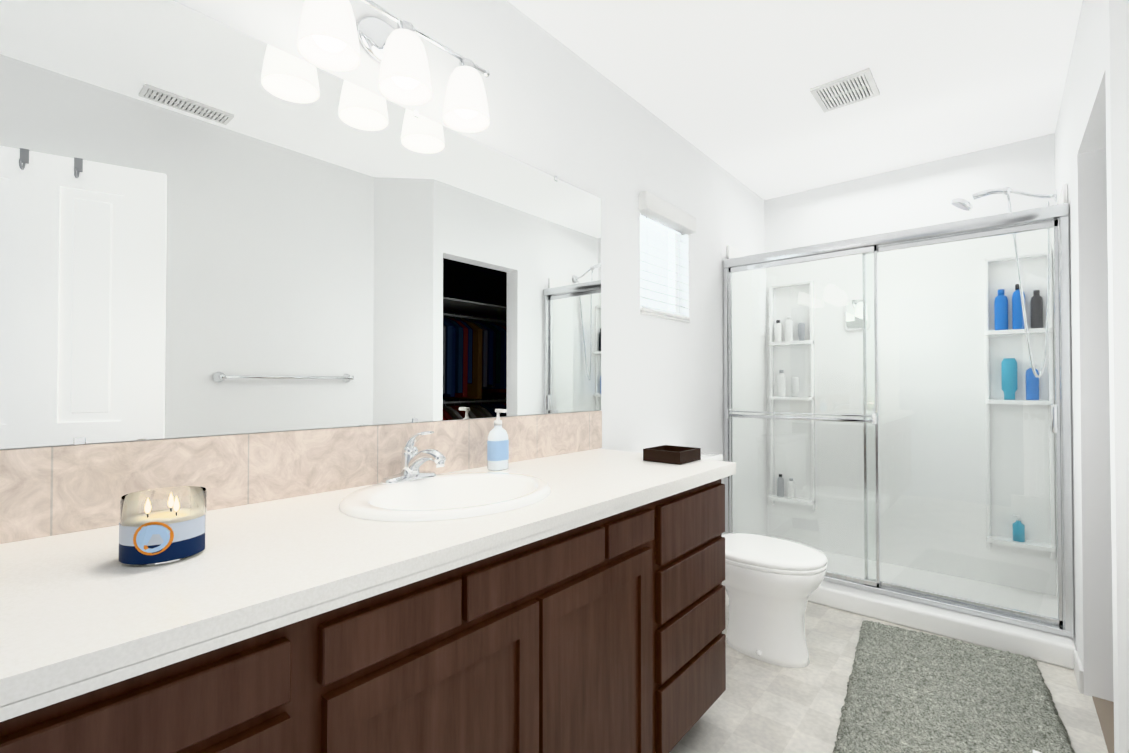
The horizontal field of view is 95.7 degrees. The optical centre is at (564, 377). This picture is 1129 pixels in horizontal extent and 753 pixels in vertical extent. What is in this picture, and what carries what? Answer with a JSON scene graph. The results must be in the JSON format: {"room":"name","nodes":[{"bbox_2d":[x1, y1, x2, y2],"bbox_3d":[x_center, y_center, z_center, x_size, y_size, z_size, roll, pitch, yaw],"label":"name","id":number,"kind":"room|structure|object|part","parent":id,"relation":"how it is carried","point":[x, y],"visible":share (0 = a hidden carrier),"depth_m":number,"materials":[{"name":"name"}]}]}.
{"room":"bathroom","nodes":[
{"label":"bathroom","id":0,"kind":"room"},
{"bbox_2d":[0,0,764,533],"bbox_3d":[0.084,-0.060,2.142,0.120,2.440,4.200,-1,-1,41],"label":"wall","id":1,"kind":"structure","parent":0,"point":[562,112],"depth_m":2.21,"materials":[{"name":"white paint"}]},
{"bbox_2d":[0,0,600,448],"bbox_3d":[-0.499,-0.317,1.360,0.009,0.886,1.998,-1,-1,41],"label":"vanity mirror","id":2,"kind":"object","parent":1,"relation":"attached to","point":[208,226],"visible":1,"depth_m":1.12,"materials":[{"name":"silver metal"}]},
{"bbox_2d":[0,411,601,543],"bbox_3d":[-0.499,0.203,1.352,0.010,0.154,2.000,-1,-1,41],"label":"backsplash","id":3,"kind":"structure","parent":1,"relation":"attached to","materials":[{"name":"tile"}]},
{"bbox_2d":[297,0,489,132],"bbox_3d":[-0.424,-0.848,1.323,0.178,0.230,0.562,-1,-1,41],"label":"sconce","id":4,"kind":"object","parent":1,"relation":"attached to","point":[330,33],"visible":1,"depth_m":1.28,"materials":[{"name":"white glass"}]},
{"bbox_2d":[640,216,689,322],"bbox_3d":[0.474,-0.565,2.578,0.112,0.540,0.480,-1,-1,41],"label":"window","id":5,"kind":"structure","parent":1,"relation":"in","point":[672,266],"depth_m":2.75,"materials":[{"name":"white"}]},
{"bbox_2d":[639,191,695,319],"bbox_3d":[0.506,-0.581,2.551,0.087,0.547,0.504,-1,-1,41],"label":"window blinds","id":6,"kind":"object","parent":5,"relation":"attached to","point":[659,211],"visible":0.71,"depth_m":2.51,"materials":[{"name":"white plastic"}]},
{"bbox_2d":[507,0,1081,199],"bbox_3d":[1.354,-1.291,1.241,3.000,0.001,4.220,-1,-1,41],"label":"ceiling","id":7,"kind":"structure","parent":0,"point":[726,85],"depth_m":2.13,"materials":[{"name":"white paint"}]},
{"bbox_2d":[810,68,879,112],"bbox_3d":[1.249,-1.272,2.272,0.230,0.012,0.240,-1,-1,41],"label":"ceiling vent","id":8,"kind":"object","parent":7,"relation":"in","point":[853,88],"visible":1,"depth_m":2.26,"materials":[{"name":"white plastic"}]},
{"bbox_2d":[669,590,1113,752],"bbox_3d":[1.354,1.147,1.211,3.000,0.004,4.220,-1,-1,41],"label":"floor","id":9,"kind":"structure","parent":0,"point":[758,706],"depth_m":1.81,"materials":[{"name":"tile"}]},
{"bbox_2d":[0,411,735,752],"bbox_3d":[-0.281,0.635,1.160,0.584,1.023,2.000,-1,-1,41],"label":"bathroom vanity","id":10,"kind":"object","parent":9,"relation":"on","point":[556,585],"visible":1,"depth_m":0.91,"materials":[{"name":"brown wood"}]},
{"bbox_2d":[119,486,206,565],"bbox_3d":[-0.614,0.225,0.785,0.108,0.095,0.106,-1,-1,41],"label":"candle jar","id":11,"kind":"object","parent":10,"relation":"on","point":[165,536],"visible":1,"depth_m":0.76,"materials":[{"name":"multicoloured glass"}]},
{"bbox_2d":[381,431,445,483],"bbox_3d":[-0.359,0.199,1.294,0.168,0.129,0.156,-1,-1,41],"label":"faucet","id":12,"kind":"object","parent":10,"relation":"on","point":[412,460],"depth_m":1.31,"materials":[{"name":"silver metal"}]},
{"bbox_2d":[338,472,550,521],"bbox_3d":[-0.266,0.335,1.212,0.430,0.144,0.510,-1,-1,41],"label":"sink","id":13,"kind":"object","parent":10,"relation":"in","point":[424,496],"depth_m":1.25,"materials":[{"name":"white ceramic"}]},
{"bbox_2d":[487,409,508,470],"bbox_3d":[-0.201,0.189,1.574,0.058,0.186,0.067,-1,-1,41],"label":"soap bottle","id":14,"kind":"object","parent":10,"relation":"on","point":[497,449],"visible":1,"depth_m":1.56,"materials":[{"name":"white plastic"}]},
{"bbox_2d":[643,445,700,464],"bbox_3d":[0.372,0.264,1.766,0.140,0.040,0.150,-1,-1,41],"label":"basket tray","id":15,"kind":"object","parent":10,"relation":"on","point":[678,455],"visible":1,"depth_m":1.73,"materials":[{"name":"brown wood"}]},
{"bbox_2d":[701,452,827,667],"bbox_3d":[0.763,0.769,2.261,0.727,0.784,0.470,-1,-1,41],"label":"toilet","id":16,"kind":"object","parent":9,"relation":"on","point":[771,583],"visible":0.44,"depth_m":2.07,"materials":[{"name":"white ceramic"}]},
{"bbox_2d":[723,183,1075,669],"bbox_3d":[1.721,0.113,2.815,1.482,2.110,0.815,-1,-1,41],"label":"shower","id":17,"kind":"object","parent":9,"relation":"on","point":[910,450],"visible":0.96,"depth_m":2.87,"materials":[{"name":"white plastic"}]},
{"bbox_2d":[774,320,781,341],"bbox_3d":[1.462,-0.319,3.493,0.045,0.150,0.033,-1,-1,41],"label":"bottle","id":18,"kind":"object","parent":17,"relation":"on","point":[778,324],"depth_m":3.48,"materials":[{"name":"white plastic"}]},
{"bbox_2d":[777,474,783,496],"bbox_3d":[1.470,0.731,3.474,0.042,0.150,0.029,0,-1,35],"label":"bottle","id":19,"kind":"object","parent":17,"relation":"on","point":[780,491],"depth_m":3.46,"materials":[{"name":"white plastic"}]},
{"bbox_2d":[777,370,785,395],"bbox_3d":[1.477,0.036,3.476,0.056,0.180,0.039,-1,-1,41],"label":"bottle","id":20,"kind":"object","parent":17,"relation":"on","point":[779,383],"depth_m":3.46,"materials":[{"name":"white plastic"}]},
{"bbox_2d":[785,316,792,340],"bbox_3d":[1.515,-0.330,3.448,0.052,0.170,0.036,-1,-1,41],"label":"bottle","id":21,"kind":"object","parent":17,"relation":"on","point":[789,330],"depth_m":3.43,"materials":[{"name":"white plastic"}]},
{"bbox_2d":[788,478,794,497],"bbox_3d":[1.523,0.740,3.428,0.045,0.130,0.033,-1,-1,41],"label":"bottle","id":22,"kind":"object","parent":17,"relation":"on","point":[791,486],"depth_m":3.42,"materials":[{"name":"white plastic"}]},
{"bbox_2d":[792,377,798,396],"bbox_3d":[1.546,0.060,3.417,0.045,0.130,0.028,-1,-1,41],"label":"bottle","id":23,"kind":"object","parent":17,"relation":"on","point":[795,391],"depth_m":3.41,"materials":[{"name":"white plastic"}]},
{"bbox_2d":[798,323,804,340],"bbox_3d":[1.576,-0.305,3.396,0.042,0.120,0.025,0,-1,35],"label":"bottle","id":24,"kind":"object","parent":17,"relation":"on","point":[802,329],"depth_m":3.38,"materials":[{"name":"white plastic"}]},
{"bbox_3d":[1.261,0.192,2.779,0.765,1.703,0.066,-1,-1,41],"label":"door","id":25,"kind":"part","parent":17,"relation":"part of","materials":[{"name":"clear glass"}]},
{"bbox_2d":[844,297,869,330],"bbox_3d":[1.841,-0.402,3.214,0.144,0.210,0.022,-1,-1,41],"label":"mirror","id":26,"kind":"object","parent":17,"relation":"attached to","point":[857,326],"depth_m":3.21,"materials":[{"name":"plastic"}]},
{"bbox_3d":[1.796,0.186,2.367,0.725,1.703,0.053,-1,-1,41],"label":"door","id":27,"kind":"part","parent":17,"relation":"part of","materials":[{"name":"clear glass"}]},
{"bbox_2d":[994,289,1007,329],"bbox_3d":[2.343,-0.363,2.739,0.056,0.220,0.039,-1,-1,41],"label":"bottle","id":28,"kind":"object","parent":17,"relation":"on","point":[999,304],"depth_m":2.73,"materials":[{"name":"blue plastic"}]},
{"bbox_2d":[1001,358,1017,399],"bbox_3d":[2.366,0.006,2.715,0.061,0.220,0.039,0,-1,23],"label":"bottle","id":29,"kind":"object","parent":17,"relation":"on","point":[1006,390],"depth_m":2.70,"materials":[{"name":"teal plastic"}]},
{"bbox_2d":[1012,284,1024,328],"bbox_3d":[2.396,-0.374,2.694,0.052,0.240,0.036,-1,-1,41],"label":"bottle","id":30,"kind":"object","parent":17,"relation":"on","point":[1017,307],"depth_m":2.69,"materials":[{"name":"blue plastic"}]},
{"bbox_2d":[1012,515,1024,541],"bbox_3d":[2.389,0.792,2.686,0.048,0.128,0.047,-1,-1,41],"label":"bottle","id":31,"kind":"object","parent":17,"relation":"on","point":[1019,531],"depth_m":2.67,"materials":[{"name":"teal plastic"}]},
{"bbox_2d":[1026,363,1038,399],"bbox_3d":[2.434,0.021,2.657,0.052,0.190,0.036,-1,-1,41],"label":"bottle","id":32,"kind":"object","parent":17,"relation":"on","point":[1028,380],"depth_m":2.65,"materials":[{"name":"blue plastic"}]},
{"bbox_2d":[1030,290,1042,327],"bbox_3d":[2.450,-0.355,2.648,0.045,0.200,0.033,-1,-1,41],"label":"bottle","id":33,"kind":"object","parent":17,"relation":"on","point":[1037,304],"depth_m":2.64,"materials":[{"name":"black plastic"}]},
{"bbox_2d":[833,620,1074,752],"bbox_3d":[1.364,1.140,1.812,0.620,0.032,1.077,0,-1,35],"label":"rug","id":34,"kind":"object","parent":9,"relation":"on","point":[909,691],"visible":1,"depth_m":1.79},
{"bbox_2d":[764,133,1054,252],"bbox_3d":[2.022,-0.047,3.169,1.728,2.440,0.120,-1,-1,41],"label":"wall","id":35,"kind":"structure","parent":0,"point":[917,196],"depth_m":3.04,"materials":[{"name":"white paint"}]},
{"bbox_2d":[1055,0,1128,752],"bbox_3d":[1.451,-0.073,1.064,0.382,2.440,4.340,-1,-1,41],"label":"wall","id":36,"kind":"structure","parent":0,"point":[1092,149],"depth_m":1.83,"materials":[{"name":"white paint"}]},
{"bbox_2d":[1074,650,1083,693],"bbox_3d":[0.531,1.106,1.211,1.750,0.085,3.148,-1,-1,41],"label":"baseboard","id":37,"kind":"structure","parent":36,"relation":"attached to","point":[1078,671],"depth_m":1.90,"materials":[{"name":"white"}]},
{"label":"outside","id":38,"kind":"structure","parent":0,"visible":0},
{"bbox_2d":[640,219,668,310],"bbox_3d":[0.165,-0.561,2.842,0.001,1.740,1.680,-1,-1,41],"label":"sky","id":39,"kind":"structure","parent":38,"point":[655,279],"depth_m":3.33,"materials":[{"name":"white"}]}
]}

